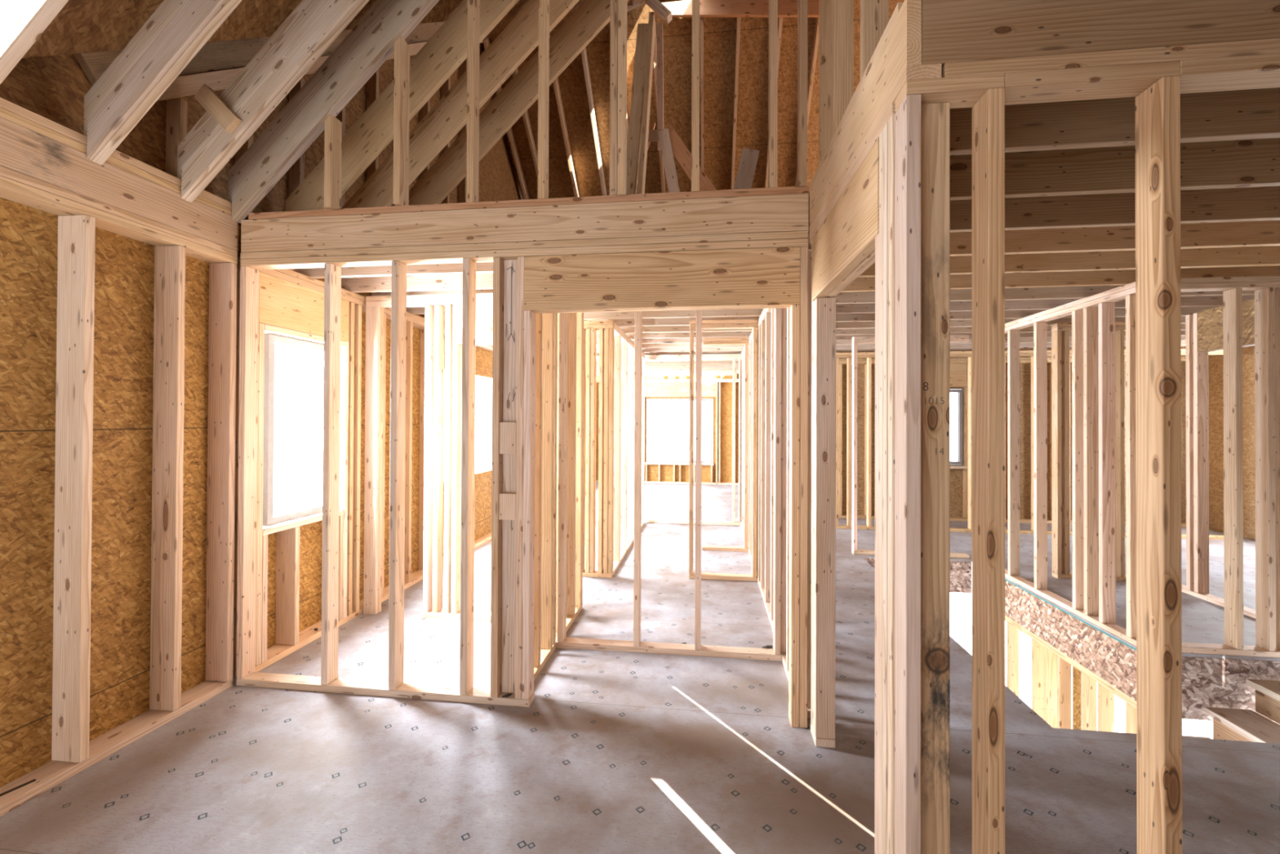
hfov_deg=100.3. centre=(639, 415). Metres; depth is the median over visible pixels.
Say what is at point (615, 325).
plate
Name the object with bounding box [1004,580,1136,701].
board
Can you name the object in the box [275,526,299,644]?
stud
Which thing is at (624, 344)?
stud
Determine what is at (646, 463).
sill
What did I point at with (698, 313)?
stud
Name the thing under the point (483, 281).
joist
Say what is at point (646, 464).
stud
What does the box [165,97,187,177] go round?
stud
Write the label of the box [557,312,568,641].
stud
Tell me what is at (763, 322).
stud
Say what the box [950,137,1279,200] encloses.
joist
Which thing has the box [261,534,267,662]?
stud
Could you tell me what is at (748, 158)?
rafter
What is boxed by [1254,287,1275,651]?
stud
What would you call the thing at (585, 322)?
plate
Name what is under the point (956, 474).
wall
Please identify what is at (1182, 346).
joist
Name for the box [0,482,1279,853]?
floor
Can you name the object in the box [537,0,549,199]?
stud
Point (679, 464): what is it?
stud
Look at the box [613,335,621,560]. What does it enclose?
stud
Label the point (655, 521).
plate
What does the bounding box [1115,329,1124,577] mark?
stud
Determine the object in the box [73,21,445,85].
rafter
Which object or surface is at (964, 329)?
joist
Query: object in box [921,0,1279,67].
header beam
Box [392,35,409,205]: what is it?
stud
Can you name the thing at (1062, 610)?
plate
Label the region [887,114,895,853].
stud
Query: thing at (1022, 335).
joist
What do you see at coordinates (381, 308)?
stud
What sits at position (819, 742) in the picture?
block
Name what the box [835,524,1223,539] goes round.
plate
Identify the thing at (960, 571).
trim
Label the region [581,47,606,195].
rafter
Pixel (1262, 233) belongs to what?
joist
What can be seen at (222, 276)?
stud
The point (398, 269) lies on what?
stud
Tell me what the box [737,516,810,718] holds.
plate
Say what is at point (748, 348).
stud
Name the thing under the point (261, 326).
stud
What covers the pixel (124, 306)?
wall
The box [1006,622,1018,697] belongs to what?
stud
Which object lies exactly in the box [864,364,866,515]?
stud
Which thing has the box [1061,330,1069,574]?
stud
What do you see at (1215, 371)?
wall
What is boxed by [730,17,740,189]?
rafter
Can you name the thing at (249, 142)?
stud
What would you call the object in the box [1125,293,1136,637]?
stud
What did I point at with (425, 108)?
stud
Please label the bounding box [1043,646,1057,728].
stud
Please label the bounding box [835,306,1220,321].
joist
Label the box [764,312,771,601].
stud
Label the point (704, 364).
joist
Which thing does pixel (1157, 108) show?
stud
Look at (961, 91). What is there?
plate
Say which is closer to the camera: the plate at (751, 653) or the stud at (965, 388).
the plate at (751, 653)
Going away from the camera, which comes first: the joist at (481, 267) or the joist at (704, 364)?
the joist at (481, 267)
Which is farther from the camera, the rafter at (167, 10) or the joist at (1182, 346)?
the joist at (1182, 346)
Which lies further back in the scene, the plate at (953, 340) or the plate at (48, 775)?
the plate at (953, 340)
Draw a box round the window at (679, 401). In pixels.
[646,398,712,462]
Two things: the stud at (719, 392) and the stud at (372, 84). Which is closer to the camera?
the stud at (372, 84)
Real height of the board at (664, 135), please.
0.768 m
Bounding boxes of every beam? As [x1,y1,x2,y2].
[0,116,237,250]
[240,193,808,252]
[661,0,818,17]
[809,0,921,226]
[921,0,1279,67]
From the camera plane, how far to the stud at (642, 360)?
7.71 m
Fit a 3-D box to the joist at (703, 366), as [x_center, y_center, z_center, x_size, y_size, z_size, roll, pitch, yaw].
[0.167,-0.994,10.036,3.365,0.236,0.038,0,0,7]
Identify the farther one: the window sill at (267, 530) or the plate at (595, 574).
the plate at (595, 574)
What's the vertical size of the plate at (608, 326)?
0.036 m
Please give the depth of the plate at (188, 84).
2.92 m
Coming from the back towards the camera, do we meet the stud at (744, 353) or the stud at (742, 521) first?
the stud at (742, 521)
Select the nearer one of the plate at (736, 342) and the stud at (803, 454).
the stud at (803, 454)
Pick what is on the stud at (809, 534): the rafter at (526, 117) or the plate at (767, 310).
the plate at (767, 310)
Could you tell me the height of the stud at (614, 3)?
2.366 m
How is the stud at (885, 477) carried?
on the floor
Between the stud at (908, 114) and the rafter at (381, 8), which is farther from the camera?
the rafter at (381, 8)
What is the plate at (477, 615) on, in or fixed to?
on the floor
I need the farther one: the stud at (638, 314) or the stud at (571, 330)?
the stud at (571, 330)
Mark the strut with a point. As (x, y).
(659, 25)
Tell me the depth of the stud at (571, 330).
4.03 m
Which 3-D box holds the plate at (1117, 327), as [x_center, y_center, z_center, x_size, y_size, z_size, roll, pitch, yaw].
[4.455,-0.835,5.152,0.840,0.036,0.089,0,0,7]
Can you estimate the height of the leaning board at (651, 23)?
1.752 m
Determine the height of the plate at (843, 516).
0.038 m
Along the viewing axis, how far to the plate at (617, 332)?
5.93 m
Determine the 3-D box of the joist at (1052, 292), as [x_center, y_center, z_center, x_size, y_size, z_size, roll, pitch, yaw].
[3.944,-1.021,4.056,5.600,0.236,0.038,0,0,7]
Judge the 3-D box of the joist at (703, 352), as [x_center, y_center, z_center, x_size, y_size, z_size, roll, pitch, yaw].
[-0.094,-1.010,7.970,3.365,0.236,0.038,0,0,7]
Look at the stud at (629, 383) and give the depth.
6.46 m
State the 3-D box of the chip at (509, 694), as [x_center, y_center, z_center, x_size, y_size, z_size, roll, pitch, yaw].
[-0.708,1.492,2.844,0.060,0.014,0.022,1,0,-34]
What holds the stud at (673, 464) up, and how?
on the plate at (648, 482)
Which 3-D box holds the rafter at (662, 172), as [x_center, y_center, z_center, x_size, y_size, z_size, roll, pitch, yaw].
[0.387,-2.902,8.083,0.038,3.394,3.890,0,0,7]
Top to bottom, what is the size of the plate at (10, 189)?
0.038 m
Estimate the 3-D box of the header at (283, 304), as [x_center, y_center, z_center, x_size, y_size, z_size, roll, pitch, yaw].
[-2.266,-0.704,3.595,0.088,0.303,0.806,0,0,7]
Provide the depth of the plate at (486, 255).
2.87 m
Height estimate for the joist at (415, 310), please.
0.236 m
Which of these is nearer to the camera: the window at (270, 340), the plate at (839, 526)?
the window at (270, 340)
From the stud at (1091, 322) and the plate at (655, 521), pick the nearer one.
the stud at (1091, 322)
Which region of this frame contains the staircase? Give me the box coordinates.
[1182,679,1279,743]
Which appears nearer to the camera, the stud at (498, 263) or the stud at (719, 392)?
the stud at (498, 263)
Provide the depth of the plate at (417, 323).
3.92 m
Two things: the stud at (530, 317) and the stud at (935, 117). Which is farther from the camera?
the stud at (530, 317)
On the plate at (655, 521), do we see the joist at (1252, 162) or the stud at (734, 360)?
the stud at (734, 360)
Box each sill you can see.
[262,509,343,535]
[644,462,714,465]
[950,465,966,468]
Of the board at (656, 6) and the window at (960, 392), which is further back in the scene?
the window at (960, 392)
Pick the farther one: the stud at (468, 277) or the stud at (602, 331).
the stud at (602, 331)
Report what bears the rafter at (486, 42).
attached to the wall sheathing
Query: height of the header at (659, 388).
0.339 m
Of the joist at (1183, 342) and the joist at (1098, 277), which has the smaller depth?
the joist at (1098, 277)
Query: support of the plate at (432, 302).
on the stud at (439, 310)
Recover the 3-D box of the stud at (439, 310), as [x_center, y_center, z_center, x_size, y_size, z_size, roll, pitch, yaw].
[-1.553,0.327,4.115,0.038,2.349,0.089,0,0,7]
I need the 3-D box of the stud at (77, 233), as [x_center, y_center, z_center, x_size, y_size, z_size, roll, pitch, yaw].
[-2.456,0.311,2.315,0.140,2.349,0.038,0,0,7]
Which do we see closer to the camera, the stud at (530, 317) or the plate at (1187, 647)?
the stud at (530, 317)
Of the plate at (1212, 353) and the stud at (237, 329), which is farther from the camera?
the plate at (1212, 353)
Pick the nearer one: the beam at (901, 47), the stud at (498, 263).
the beam at (901, 47)
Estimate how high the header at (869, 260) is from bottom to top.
0.295 m
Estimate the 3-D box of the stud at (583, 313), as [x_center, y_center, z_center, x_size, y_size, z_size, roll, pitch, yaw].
[-0.503,0.333,4.284,0.089,2.349,0.038,0,0,7]
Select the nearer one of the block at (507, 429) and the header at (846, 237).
the header at (846, 237)
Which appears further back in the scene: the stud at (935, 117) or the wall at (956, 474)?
the wall at (956, 474)
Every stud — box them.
[51,214,95,763]
[149,244,185,711]
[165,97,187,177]
[204,262,236,681]
[232,271,259,667]
[235,133,253,213]
[235,266,258,678]
[256,322,264,666]
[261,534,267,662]
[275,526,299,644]
[288,77,305,196]
[320,262,341,684]
[324,113,342,208]
[335,106,345,207]
[337,515,343,620]
[339,341,349,618]
[346,302,354,615]
[351,304,361,611]
[363,305,380,614]
[365,68,378,180]
[377,306,383,613]
[381,312,386,597]
[388,260,406,689]
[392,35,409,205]
[404,321,413,582]
[418,328,425,569]
[419,98,430,178]
[422,304,434,612]
[432,304,444,612]
[440,75,450,203]
[443,303,453,613]
[450,303,462,613]
[457,57,467,202]
[459,257,475,694]
[466,0,479,202]
[490,257,503,697]
[514,256,524,698]
[521,310,536,699]
[533,313,542,666]
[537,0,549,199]
[540,312,554,648]
[552,312,557,644]
[555,312,559,632]
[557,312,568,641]
[566,312,576,615]
[575,312,582,606]
[581,312,583,604]
[582,328,586,571]
[585,328,591,572]
[589,328,596,573]
[597,328,604,573]
[603,328,608,573]
[608,328,614,573]
[609,0,617,195]
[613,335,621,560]
[617,0,626,195]
[620,342,627,550]
[626,346,632,541]
[631,351,634,533]
[633,311,642,646]
[641,359,644,521]
[645,464,647,481]
[658,464,660,481]
[673,464,675,481]
[679,464,680,482]
[688,328,693,574]
[691,0,699,191]
[694,309,702,649]
[711,465,712,482]
[715,382,717,482]
[718,382,720,482]
[732,359,735,522]
[738,361,740,517]
[739,360,742,520]
[741,355,743,527]
[743,343,748,548]
[743,352,744,500]
[747,347,749,541]
[748,343,751,549]
[750,340,752,555]
[751,327,757,577]
[756,328,759,573]
[758,325,760,580]
[760,320,765,587]
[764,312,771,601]
[768,0,777,187]
[770,308,773,619]
[773,307,782,654]
[781,307,786,652]
[786,307,789,671]
[788,304,799,727]
[797,0,807,186]
[799,246,808,728]
[807,251,811,707]
[810,242,813,726]
[812,300,814,731]
[813,297,835,738]
[818,0,831,164]
[831,0,853,139]
[835,357,838,525]
[838,364,842,515]
[846,357,851,525]
[851,342,857,551]
[859,0,888,80]
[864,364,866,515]
[866,357,871,526]
[874,233,879,853]
[878,128,883,853]
[882,121,888,853]
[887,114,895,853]
[894,93,921,853]
[920,102,950,853]
[962,362,968,518]
[968,356,972,529]
[972,87,1004,853]
[1004,355,1005,530]
[1006,363,1008,518]
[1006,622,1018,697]
[1007,329,1019,575]
[1031,355,1034,530]
[1031,638,1043,719]
[1033,321,1047,589]
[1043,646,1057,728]
[1049,362,1051,519]
[1051,330,1062,574]
[1057,655,1071,728]
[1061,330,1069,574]
[1069,355,1070,532]
[1071,310,1084,609]
[1080,671,1097,730]
[1083,306,1098,615]
[1097,302,1115,623]
[1097,683,1114,732]
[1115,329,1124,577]
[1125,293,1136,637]
[1125,702,1136,733]
[1135,75,1182,853]
[1185,314,1194,590]
[1193,312,1208,593]
[1222,288,1243,649]
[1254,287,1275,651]
[1274,288,1279,649]
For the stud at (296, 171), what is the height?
1.074 m
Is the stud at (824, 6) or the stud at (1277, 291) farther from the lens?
the stud at (1277, 291)
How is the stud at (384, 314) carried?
on the plate at (276, 652)
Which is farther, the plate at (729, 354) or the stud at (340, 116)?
the plate at (729, 354)
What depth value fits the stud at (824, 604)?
2.48 m
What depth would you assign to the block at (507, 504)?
2.84 m
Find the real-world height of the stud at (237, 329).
2.349 m
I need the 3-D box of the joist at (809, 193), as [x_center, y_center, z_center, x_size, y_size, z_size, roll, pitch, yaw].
[-0.722,-1.048,3.011,3.365,0.236,0.038,0,0,7]
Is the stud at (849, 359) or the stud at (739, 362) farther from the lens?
the stud at (739, 362)
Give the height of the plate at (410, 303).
0.037 m
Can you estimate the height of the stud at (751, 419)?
2.349 m
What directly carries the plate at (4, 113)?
on the beam at (23, 150)
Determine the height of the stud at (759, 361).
2.349 m
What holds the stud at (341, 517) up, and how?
on the plate at (276, 652)
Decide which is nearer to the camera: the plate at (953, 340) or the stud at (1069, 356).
the plate at (953, 340)
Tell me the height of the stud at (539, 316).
2.349 m
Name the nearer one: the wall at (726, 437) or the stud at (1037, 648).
the stud at (1037, 648)
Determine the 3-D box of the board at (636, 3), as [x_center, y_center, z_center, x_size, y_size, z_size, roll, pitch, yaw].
[-0.061,-3.455,4.469,0.166,0.102,0.080,0,0,7]
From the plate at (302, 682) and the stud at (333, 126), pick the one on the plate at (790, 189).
the stud at (333, 126)
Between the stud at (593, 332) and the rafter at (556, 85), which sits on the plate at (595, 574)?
the stud at (593, 332)
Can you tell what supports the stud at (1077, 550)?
on the plate at (1113, 628)
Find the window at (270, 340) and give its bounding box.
[262,333,324,525]
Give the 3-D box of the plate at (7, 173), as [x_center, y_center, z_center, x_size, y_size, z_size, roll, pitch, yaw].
[-2.561,-0.930,1.450,0.140,0.036,3.220,0,0,7]
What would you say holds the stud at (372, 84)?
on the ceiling
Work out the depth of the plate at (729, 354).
7.78 m
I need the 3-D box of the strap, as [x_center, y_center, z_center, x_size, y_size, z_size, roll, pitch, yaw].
[-2.483,1.482,2.118,0.012,0.004,0.119,0,0,22]
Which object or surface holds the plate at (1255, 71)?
on the stud at (1157, 108)
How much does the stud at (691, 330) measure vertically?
2.349 m
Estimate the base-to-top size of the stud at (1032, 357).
2.349 m
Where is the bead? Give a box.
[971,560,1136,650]
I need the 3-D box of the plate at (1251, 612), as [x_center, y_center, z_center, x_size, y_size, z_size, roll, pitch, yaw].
[4.828,1.553,4.382,0.089,0.036,1.870,0,0,7]
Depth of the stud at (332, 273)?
2.98 m
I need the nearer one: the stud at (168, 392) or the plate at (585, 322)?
the stud at (168, 392)
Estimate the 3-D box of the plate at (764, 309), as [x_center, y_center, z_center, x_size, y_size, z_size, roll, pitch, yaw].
[1.212,-0.884,5.456,0.089,0.036,5.483,0,0,7]
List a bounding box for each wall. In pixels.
[0,40,586,787]
[595,373,738,482]
[841,355,1186,523]
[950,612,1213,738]
[1208,345,1255,539]
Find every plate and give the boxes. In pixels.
[0,97,231,208]
[0,106,231,215]
[0,165,237,257]
[0,175,237,263]
[0,679,233,816]
[156,40,483,101]
[232,532,491,676]
[235,262,492,351]
[235,671,534,706]
[237,256,445,328]
[240,230,808,259]
[240,238,808,270]
[248,185,808,219]
[264,324,345,346]
[365,294,425,301]
[365,299,425,307]
[422,608,490,621]
[425,293,493,299]
[425,297,493,306]
[533,603,582,680]
[556,636,782,661]
[582,569,613,577]
[583,320,614,325]
[583,324,614,329]
[595,480,738,484]
[595,517,740,525]
[596,353,740,357]
[596,356,740,360]
[596,378,738,382]
[613,521,644,574]
[614,322,644,355]
[614,326,644,359]
[688,572,757,581]
[689,319,757,324]
[689,323,757,329]
[702,337,748,341]
[702,340,748,345]
[702,545,748,551]
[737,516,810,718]
[738,242,811,361]
[740,235,809,356]
[808,102,896,244]
[809,1,903,189]
[809,63,942,235]
[835,348,1222,355]
[835,351,1222,358]
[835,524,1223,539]
[838,355,1185,361]
[838,358,1185,364]
[838,514,1186,527]
[851,549,968,558]
[852,334,968,340]
[852,337,968,343]
[895,72,1004,111]
[942,37,1279,77]
[1004,60,1180,105]
[1004,281,1135,327]
[1004,287,1135,333]
[1004,568,1136,646]
[1004,614,1136,708]
[1051,321,1125,328]
[1051,325,1125,332]
[1051,572,1126,581]
[1178,53,1279,93]
[1180,275,1279,284]
[1180,281,1279,292]
[1182,584,1255,617]
[1182,642,1279,657]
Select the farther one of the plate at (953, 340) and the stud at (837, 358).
the stud at (837, 358)
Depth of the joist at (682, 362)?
9.11 m
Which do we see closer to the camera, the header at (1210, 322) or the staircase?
the staircase
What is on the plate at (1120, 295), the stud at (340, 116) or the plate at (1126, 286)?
the plate at (1126, 286)
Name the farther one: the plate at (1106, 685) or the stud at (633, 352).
the stud at (633, 352)
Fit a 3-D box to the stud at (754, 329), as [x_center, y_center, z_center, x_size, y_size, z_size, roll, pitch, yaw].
[1.088,0.345,5.071,0.038,2.349,0.089,0,0,7]
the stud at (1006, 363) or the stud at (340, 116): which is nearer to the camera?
the stud at (340, 116)
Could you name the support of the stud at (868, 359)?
on the plate at (839, 526)
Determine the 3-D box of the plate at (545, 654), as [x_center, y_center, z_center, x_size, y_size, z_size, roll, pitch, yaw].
[-0.593,1.523,3.605,0.089,0.038,1.393,0,0,7]
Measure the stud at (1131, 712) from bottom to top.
2.258 m
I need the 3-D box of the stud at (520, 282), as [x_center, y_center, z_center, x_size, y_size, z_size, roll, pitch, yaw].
[-0.633,0.327,2.869,0.038,2.340,0.089,0,0,7]
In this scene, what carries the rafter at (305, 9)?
on the plate at (10, 106)
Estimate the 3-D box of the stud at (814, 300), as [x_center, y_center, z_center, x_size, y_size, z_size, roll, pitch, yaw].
[0.872,0.476,2.542,0.089,2.050,0.038,0,0,7]
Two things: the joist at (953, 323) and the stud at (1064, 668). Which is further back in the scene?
the joist at (953, 323)
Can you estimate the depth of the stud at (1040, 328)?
4.69 m
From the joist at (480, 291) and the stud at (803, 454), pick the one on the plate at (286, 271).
the joist at (480, 291)
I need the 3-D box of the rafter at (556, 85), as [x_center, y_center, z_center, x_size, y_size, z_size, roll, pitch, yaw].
[-0.883,-2.906,8.243,0.038,3.394,3.890,0,0,7]
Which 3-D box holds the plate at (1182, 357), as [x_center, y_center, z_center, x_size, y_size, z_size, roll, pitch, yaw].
[5.319,-0.848,8.073,5.280,0.036,0.140,0,0,7]
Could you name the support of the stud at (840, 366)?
on the plate at (843, 516)
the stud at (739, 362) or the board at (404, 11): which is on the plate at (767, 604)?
the stud at (739, 362)
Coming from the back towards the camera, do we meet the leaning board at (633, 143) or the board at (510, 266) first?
the leaning board at (633, 143)
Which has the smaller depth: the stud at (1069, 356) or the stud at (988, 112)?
the stud at (988, 112)
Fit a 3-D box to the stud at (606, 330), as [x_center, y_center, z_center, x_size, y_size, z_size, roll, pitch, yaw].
[-0.321,0.340,5.168,0.038,2.349,0.089,0,0,7]
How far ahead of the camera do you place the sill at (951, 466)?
8.06 m
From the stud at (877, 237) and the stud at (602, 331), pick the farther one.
the stud at (602, 331)
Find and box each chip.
[502,693,511,697]
[762,644,772,648]
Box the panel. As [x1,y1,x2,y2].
[1072,666,1080,729]
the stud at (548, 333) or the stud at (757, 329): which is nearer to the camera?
the stud at (548, 333)
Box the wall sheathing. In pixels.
[480,0,904,199]
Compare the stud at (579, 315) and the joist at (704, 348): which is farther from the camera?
the joist at (704, 348)
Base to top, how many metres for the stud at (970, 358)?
2.349 m
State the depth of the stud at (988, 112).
1.40 m
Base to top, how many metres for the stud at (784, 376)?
2.349 m
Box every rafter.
[0,0,68,84]
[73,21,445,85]
[84,0,241,164]
[177,0,369,202]
[227,0,439,222]
[284,0,519,211]
[341,0,579,208]
[408,0,629,204]
[482,35,529,199]
[512,67,537,178]
[549,33,579,196]
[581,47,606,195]
[626,114,628,142]
[636,120,655,184]
[653,31,665,192]
[668,125,716,191]
[700,17,703,170]
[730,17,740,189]
[733,147,759,189]
[764,17,782,187]
[795,17,818,186]
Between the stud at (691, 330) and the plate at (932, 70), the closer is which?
the plate at (932, 70)
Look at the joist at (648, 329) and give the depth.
5.80 m
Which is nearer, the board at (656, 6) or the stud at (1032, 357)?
the board at (656, 6)
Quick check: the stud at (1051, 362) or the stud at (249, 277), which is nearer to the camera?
the stud at (249, 277)
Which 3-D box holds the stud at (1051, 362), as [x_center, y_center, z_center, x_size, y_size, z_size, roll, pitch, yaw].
[6.166,0.387,7.956,0.038,2.349,0.140,0,0,7]
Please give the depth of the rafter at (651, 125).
5.05 m
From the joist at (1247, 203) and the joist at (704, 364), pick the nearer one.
the joist at (1247, 203)
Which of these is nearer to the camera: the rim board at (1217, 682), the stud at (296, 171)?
the rim board at (1217, 682)
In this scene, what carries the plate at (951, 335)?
on the plate at (953, 340)
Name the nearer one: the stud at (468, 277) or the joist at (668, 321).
the stud at (468, 277)
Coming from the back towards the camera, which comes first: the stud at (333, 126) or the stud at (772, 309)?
the stud at (772, 309)
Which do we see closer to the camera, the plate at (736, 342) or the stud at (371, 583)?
the stud at (371, 583)
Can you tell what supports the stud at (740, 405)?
on the plate at (767, 604)
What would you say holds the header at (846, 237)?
on the stud at (824, 604)
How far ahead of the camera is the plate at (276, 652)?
3.69 m
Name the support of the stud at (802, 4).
on the plate at (790, 189)
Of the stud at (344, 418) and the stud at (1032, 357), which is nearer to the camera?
the stud at (344, 418)
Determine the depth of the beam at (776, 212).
2.82 m
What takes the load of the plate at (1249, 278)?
on the plate at (1254, 286)
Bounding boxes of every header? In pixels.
[258,271,349,342]
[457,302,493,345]
[524,246,799,313]
[644,382,715,396]
[812,138,879,300]
[824,250,875,297]
[950,362,966,386]
[1197,298,1254,351]
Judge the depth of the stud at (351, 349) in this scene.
4.01 m
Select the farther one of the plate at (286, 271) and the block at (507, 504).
the plate at (286, 271)
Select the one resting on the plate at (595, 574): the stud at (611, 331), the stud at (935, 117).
the stud at (611, 331)
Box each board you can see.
[86,0,227,159]
[181,0,359,199]
[231,0,430,220]
[501,259,517,693]
[626,0,643,11]
[626,23,648,194]
[636,11,655,194]
[644,0,671,23]
[657,128,679,192]
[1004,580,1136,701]
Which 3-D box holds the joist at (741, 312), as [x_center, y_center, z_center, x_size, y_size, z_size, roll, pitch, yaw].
[-0.460,-1.032,5.077,3.365,0.236,0.038,0,0,7]
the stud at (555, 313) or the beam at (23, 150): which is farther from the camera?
the stud at (555, 313)
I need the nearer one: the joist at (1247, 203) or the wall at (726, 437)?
the joist at (1247, 203)
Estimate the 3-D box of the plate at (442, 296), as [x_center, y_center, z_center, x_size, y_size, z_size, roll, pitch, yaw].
[-1.115,-0.904,4.069,1.060,0.036,0.089,0,0,7]
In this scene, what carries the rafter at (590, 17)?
on the ceiling
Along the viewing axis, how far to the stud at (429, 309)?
4.09 m
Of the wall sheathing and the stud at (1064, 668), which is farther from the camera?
the wall sheathing
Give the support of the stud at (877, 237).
on the floor
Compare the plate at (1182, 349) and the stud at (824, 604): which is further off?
the plate at (1182, 349)
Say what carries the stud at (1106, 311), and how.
on the plate at (1113, 628)
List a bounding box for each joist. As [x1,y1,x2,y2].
[294,262,493,278]
[341,272,493,293]
[371,288,493,296]
[406,306,445,314]
[423,308,763,322]
[444,315,759,326]
[596,325,752,333]
[596,331,751,339]
[596,337,749,344]
[596,342,744,348]
[596,346,743,352]
[596,351,742,355]
[596,359,738,361]
[596,360,738,364]
[596,363,738,367]
[596,365,738,368]
[596,368,738,371]
[596,369,737,373]
[596,372,736,374]
[596,373,732,376]
[808,193,809,235]
[835,284,1254,303]
[835,294,1254,313]
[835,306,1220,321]
[835,315,1185,328]
[835,323,1185,335]
[835,329,1185,340]
[835,335,1185,345]
[835,340,1185,349]
[835,345,1185,352]
[838,355,1071,359]
[840,265,1279,292]
[857,245,1279,277]
[950,87,1279,155]
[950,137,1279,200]
[950,186,1279,232]
[950,220,1279,256]
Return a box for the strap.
[0,778,35,795]
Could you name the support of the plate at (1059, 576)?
on the floor
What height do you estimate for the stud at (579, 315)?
2.349 m
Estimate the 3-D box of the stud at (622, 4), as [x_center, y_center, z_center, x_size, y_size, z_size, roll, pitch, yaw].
[-0.091,-2.349,2.827,0.038,2.406,0.069,0,0,7]
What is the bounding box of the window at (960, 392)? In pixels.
[950,389,963,464]
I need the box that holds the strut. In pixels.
[656,22,663,150]
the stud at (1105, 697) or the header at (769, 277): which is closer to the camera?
the header at (769, 277)
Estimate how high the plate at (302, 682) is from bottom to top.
0.038 m
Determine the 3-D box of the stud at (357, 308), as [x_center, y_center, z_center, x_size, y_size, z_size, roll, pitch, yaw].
[-2.228,0.324,4.114,0.140,2.349,0.038,0,0,7]
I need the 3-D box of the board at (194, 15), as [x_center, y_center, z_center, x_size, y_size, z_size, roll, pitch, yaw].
[-1.376,-2.171,2.189,2.014,2.135,0.020,0,0,7]
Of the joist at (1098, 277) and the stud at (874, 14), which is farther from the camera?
the joist at (1098, 277)
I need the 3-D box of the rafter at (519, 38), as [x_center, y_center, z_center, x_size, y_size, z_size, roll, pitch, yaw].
[-1.121,-2.325,3.709,2.230,2.471,0.038,0,0,7]
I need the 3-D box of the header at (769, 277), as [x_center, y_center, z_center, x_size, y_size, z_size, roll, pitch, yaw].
[0.096,-0.697,2.784,1.421,0.286,0.091,0,0,7]
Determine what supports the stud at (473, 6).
on the plate at (790, 189)
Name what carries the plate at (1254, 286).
on the stud
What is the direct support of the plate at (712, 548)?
on the floor
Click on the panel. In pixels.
(1076, 673)
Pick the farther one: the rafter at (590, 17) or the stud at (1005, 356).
the stud at (1005, 356)
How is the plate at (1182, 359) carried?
on the stud
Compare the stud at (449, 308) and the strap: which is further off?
the stud at (449, 308)
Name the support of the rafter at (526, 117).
attached to the wall sheathing
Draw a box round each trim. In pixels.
[862,557,971,593]
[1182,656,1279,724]
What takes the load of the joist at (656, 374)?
on the plate at (286, 271)
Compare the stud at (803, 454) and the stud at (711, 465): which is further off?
the stud at (711, 465)
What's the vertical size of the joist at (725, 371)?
0.236 m
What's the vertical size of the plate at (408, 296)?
0.037 m
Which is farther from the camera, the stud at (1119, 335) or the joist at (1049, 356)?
the joist at (1049, 356)
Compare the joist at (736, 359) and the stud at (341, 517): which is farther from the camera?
the joist at (736, 359)
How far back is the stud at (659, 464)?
12.63 m
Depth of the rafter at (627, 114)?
7.10 m
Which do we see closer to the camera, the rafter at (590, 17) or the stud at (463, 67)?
the rafter at (590, 17)
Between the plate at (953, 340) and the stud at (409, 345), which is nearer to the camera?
the stud at (409, 345)
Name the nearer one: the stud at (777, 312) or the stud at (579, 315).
the stud at (777, 312)
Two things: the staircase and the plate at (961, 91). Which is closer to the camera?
the plate at (961, 91)
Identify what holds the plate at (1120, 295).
on the stud
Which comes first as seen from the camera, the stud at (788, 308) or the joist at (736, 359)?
the stud at (788, 308)
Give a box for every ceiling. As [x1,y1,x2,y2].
[22,0,645,57]
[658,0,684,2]
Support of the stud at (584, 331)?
on the plate at (595, 574)
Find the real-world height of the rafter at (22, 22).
2.471 m
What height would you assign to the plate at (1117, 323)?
0.036 m
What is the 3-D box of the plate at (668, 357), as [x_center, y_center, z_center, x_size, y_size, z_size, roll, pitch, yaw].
[-0.094,-0.834,7.921,3.118,0.036,0.089,0,0,7]
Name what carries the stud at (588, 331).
on the plate at (595, 574)
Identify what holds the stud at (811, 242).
on the block at (819, 742)
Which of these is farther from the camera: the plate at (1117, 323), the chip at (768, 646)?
the plate at (1117, 323)
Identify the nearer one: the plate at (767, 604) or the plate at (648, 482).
the plate at (767, 604)
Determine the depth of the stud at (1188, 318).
4.69 m
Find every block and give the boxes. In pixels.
[194,84,242,133]
[498,492,515,519]
[499,422,515,453]
[648,128,664,142]
[810,724,835,747]
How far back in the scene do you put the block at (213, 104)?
2.65 m
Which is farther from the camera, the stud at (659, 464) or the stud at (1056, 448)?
the stud at (659, 464)
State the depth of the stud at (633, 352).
6.91 m
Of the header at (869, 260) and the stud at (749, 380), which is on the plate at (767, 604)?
the stud at (749, 380)
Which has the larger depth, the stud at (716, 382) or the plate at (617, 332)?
the stud at (716, 382)
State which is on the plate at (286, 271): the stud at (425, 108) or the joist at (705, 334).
the joist at (705, 334)
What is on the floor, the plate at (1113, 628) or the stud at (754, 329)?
the plate at (1113, 628)
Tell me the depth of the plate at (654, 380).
12.58 m
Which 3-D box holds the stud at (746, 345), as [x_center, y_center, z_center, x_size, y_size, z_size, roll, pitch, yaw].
[1.229,0.354,6.182,0.038,2.349,0.089,0,0,7]
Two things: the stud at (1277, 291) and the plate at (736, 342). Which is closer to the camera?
the stud at (1277, 291)
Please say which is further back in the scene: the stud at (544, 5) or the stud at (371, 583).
the stud at (371, 583)

